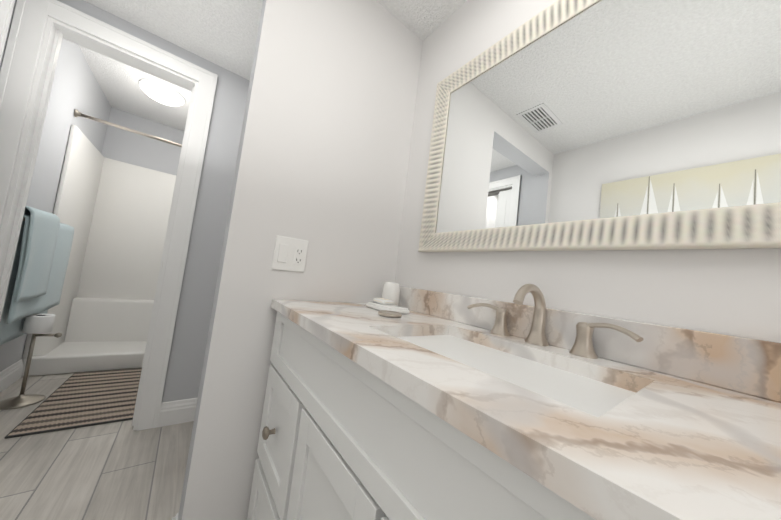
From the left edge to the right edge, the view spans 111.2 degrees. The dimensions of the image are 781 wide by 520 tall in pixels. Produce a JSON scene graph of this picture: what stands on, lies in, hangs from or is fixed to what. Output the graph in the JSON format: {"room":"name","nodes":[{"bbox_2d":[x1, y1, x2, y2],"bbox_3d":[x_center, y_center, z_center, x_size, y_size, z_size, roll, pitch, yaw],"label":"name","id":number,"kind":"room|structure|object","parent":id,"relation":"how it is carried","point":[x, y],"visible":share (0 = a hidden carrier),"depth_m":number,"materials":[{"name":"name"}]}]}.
{"room":"bathroom","nodes":[
{"label":"bathroom","id":0,"kind":"room"},
{"bbox_2d":[0,0,16,70],"bbox_3d":[-0.738,-0.253,-0.409,0.130,2.300,3.870,10,-5,-37],"label":"wall","id":1,"kind":"structure","parent":0,"point":[8,34],"depth_m":1.21,"materials":[{"name":"white paint"}]},
{"bbox_2d":[0,0,14,61],"bbox_3d":[-1.644,-0.185,0.807,0.140,2.120,0.700,10,-5,-37],"label":"trim","id":2,"kind":"structure","parent":1,"relation":"attached to","point":[6,8],"depth_m":1.17,"materials":[{"name":"white wood"}]},
{"bbox_2d":[0,359,197,519],"bbox_3d":[-0.523,0.925,0.430,1.650,0.135,4.920,10,-5,-37],"label":"baseboard","id":3,"kind":"structure","parent":1,"relation":"attached to","point":[177,412],"depth_m":1.63,"materials":[{"name":"white wood"}]},
{"bbox_2d":[0,38,111,371],"bbox_3d":[-2.671,-0.416,1.995,0.255,2.500,2.060,10,-5,-37],"label":"wall","id":4,"kind":"structure","parent":0,"point":[75,84],"depth_m":1.91,"materials":[{"name":"grey paint"}]},
{"bbox_2d":[0,206,73,344],"bbox_3d":[-2.224,0.081,1.651,0.174,0.774,0.844,10,-5,-37],"label":"bath towel","id":5,"kind":"object","parent":4,"relation":"hanging from","point":[40,263],"visible":0.92,"depth_m":1.54,"materials":[{"name":"teal fabric"}]},
{"bbox_2d":[74,109,181,146],"bbox_3d":[-1.963,-1.057,2.437,1.215,0.060,0.060,10,-5,-37],"label":"rail","id":6,"kind":"object","parent":4,"relation":"attached to","point":[77,113],"visible":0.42,"depth_m":2.23,"materials":[{"name":"silver metal"}]},
{"bbox_2d":[0,368,193,519],"bbox_3d":[-1.032,0.976,0.693,2.750,0.050,6.250,10,-5,-37],"label":"floor","id":7,"kind":"structure","parent":0,"point":[121,470],"depth_m":1.21,"materials":[{"name":"grey tile"}]},
{"bbox_2d":[0,314,61,409],"bbox_3d":[-2.226,0.609,1.661,0.211,0.529,0.190,10,-5,-37],"label":"toilet paper stand","id":8,"kind":"object","parent":7,"relation":"on","point":[34,325],"visible":0.96,"depth_m":1.64,"materials":[{"name":"silver metal"}]},
{"bbox_2d":[4,368,141,438],"bbox_3d":[-1.943,0.918,1.859,0.580,0.011,0.900,10,-5,-35],"label":"area rug","id":9,"kind":"object","parent":7,"relation":"on","point":[80,399],"visible":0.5,"depth_m":1.68,"materials":[{"name":"beige fabric"}]},
{"bbox_2d":[21,124,175,376],"bbox_3d":[-2.330,-0.024,2.682,1.211,1.900,0.872,10,-5,-37],"label":"shower stall","id":10,"kind":"object","parent":7,"relation":"on","point":[115,214],"visible":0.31,"depth_m":2.69,"materials":[{"name":"white plastic"}]},
{"bbox_2d":[247,304,638,519],"bbox_3d":[0.149,0.642,0.514,0.555,0.865,1.350,10,-5,-37],"label":"bathroom vanity","id":11,"kind":"object","parent":7,"relation":"on","point":[433,405],"depth_m":0.46,"materials":[{"name":"white paint"}]},
{"bbox_2d":[271,299,780,519],"bbox_3d":[0.209,0.206,0.549,0.539,0.042,1.396,10,-5,-37],"label":"countertop","id":12,"kind":"structure","parent":11,"relation":"on","point":[673,447],"depth_m":0.28,"materials":[{"name":"white stone"}]},
{"bbox_2d":[366,298,408,313],"bbox_3d":[-0.012,0.170,1.010,0.092,0.039,0.160,10,-5,-37],"label":"soap dish","id":13,"kind":"object","parent":12,"relation":"on","point":[382,304],"visible":0.92,"depth_m":0.99,"materials":[{"name":"white ceramic"}]},
{"bbox_2d":[382,282,399,305],"bbox_3d":[0.002,0.149,1.145,0.076,0.104,0.076,10,-5,-37],"label":"ceramic cup","id":14,"kind":"object","parent":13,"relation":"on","point":[390,290],"visible":0.77,"depth_m":1.11,"materials":[{"name":"white ceramic"}]},
{"bbox_2d":[378,310,401,317],"bbox_3d":[-0.002,0.176,0.874,0.078,0.011,0.078,10,-5,-37],"label":"coaster","id":15,"kind":"object","parent":12,"relation":"on","point":[385,313],"visible":1,"depth_m":0.85,"materials":[{"name":"beige stone"}]},
{"bbox_2d":[463,284,650,359],"bbox_3d":[0.351,0.135,0.668,0.154,0.149,0.407,10,-5,-37],"label":"faucet","id":16,"kind":"object","parent":12,"relation":"on","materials":[{"name":"silver metal"}]},
{"bbox_2d":[0,0,249,402],"bbox_3d":[-1.461,-0.303,1.540,1.670,2.500,0.120,10,-5,-37],"label":"wall","id":17,"kind":"structure","parent":0,"point":[190,334],"depth_m":1.68,"materials":[{"name":"grey paint"}]},
{"bbox_2d":[0,0,217,430],"bbox_3d":[-1.579,-0.156,1.455,0.777,2.169,0.156,10,-5,-37],"label":"door frame","id":18,"kind":"structure","parent":17,"relation":"attached to","point":[21,62],"depth_m":1.41,"materials":[{"name":"white wood"}]},
{"bbox_2d":[79,45,190,130],"bbox_3d":[-1.939,-1.537,2.459,1.670,0.080,2.160,10,-5,-37],"label":"ceiling","id":19,"kind":"structure","parent":0,"point":[118,82],"depth_m":2.46,"materials":[{"name":"white paint"}]},
{"bbox_2d":[139,79,184,105],"bbox_3d":[-2.057,-1.477,2.409,0.320,0.075,0.320,10,-5,-37],"label":"flush ceiling light","id":20,"kind":"object","parent":19,"relation":"attached to","point":[161,93],"visible":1,"depth_m":2.34,"materials":[{"name":"white glass"}]},
{"bbox_2d":[104,107,183,175],"bbox_3d":[-2.625,-0.328,3.161,1.200,2.500,0.250,10,-5,-37],"label":"wall","id":21,"kind":"structure","parent":0,"point":[125,146],"depth_m":2.93,"materials":[{"name":"grey paint"}]},
{"bbox_2d":[84,0,466,80],"bbox_3d":[0.120,-1.253,0.132,1.900,0.080,4.040,10,-5,-37],"label":"ceiling","id":22,"kind":"structure","parent":0,"point":[222,33],"depth_m":1.39,"materials":[{"name":"white paint"}]},
{"bbox_2d":[178,0,422,519],"bbox_3d":[-0.632,-0.150,0.871,1.590,2.300,0.130,10,-5,-37],"label":"wall","id":23,"kind":"structure","parent":0,"point":[322,163],"depth_m":1.00,"materials":[{"name":"white paint"}]},
{"bbox_2d":[272,235,308,271],"bbox_3d":[-0.367,-0.021,0.985,0.118,0.122,0.010,10,-5,-37],"label":"outlet","id":24,"kind":"object","parent":23,"relation":"attached to","point":[290,254],"visible":1,"depth_m":0.98,"materials":[{"name":"white plastic"}]},
{"bbox_2d":[398,286,780,399],"bbox_3d":[0.420,0.175,0.707,0.025,0.092,1.396,10,-5,-37],"label":"backsplash","id":25,"kind":"structure","parent":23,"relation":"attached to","point":[743,364],"depth_m":0.51,"materials":[{"name":"white stone"}]},
{"bbox_2d":[395,0,780,342],"bbox_3d":[0.946,-0.009,0.193,0.140,2.300,3.110,10,-5,-37],"label":"wall","id":26,"kind":"structure","parent":0,"point":[734,292],"depth_m":0.70,"materials":[{"name":"white paint"}]},
{"bbox_2d":[418,0,780,251],"bbox_3d":[0.534,-0.400,0.688,0.031,0.755,1.208,10,-5,-37],"label":"framed mirror","id":27,"kind":"object","parent":26,"relation":"attached to","point":[568,125],"visible":1,"depth_m":0.65,"materials":[{"name":"mirror"}]}
]}

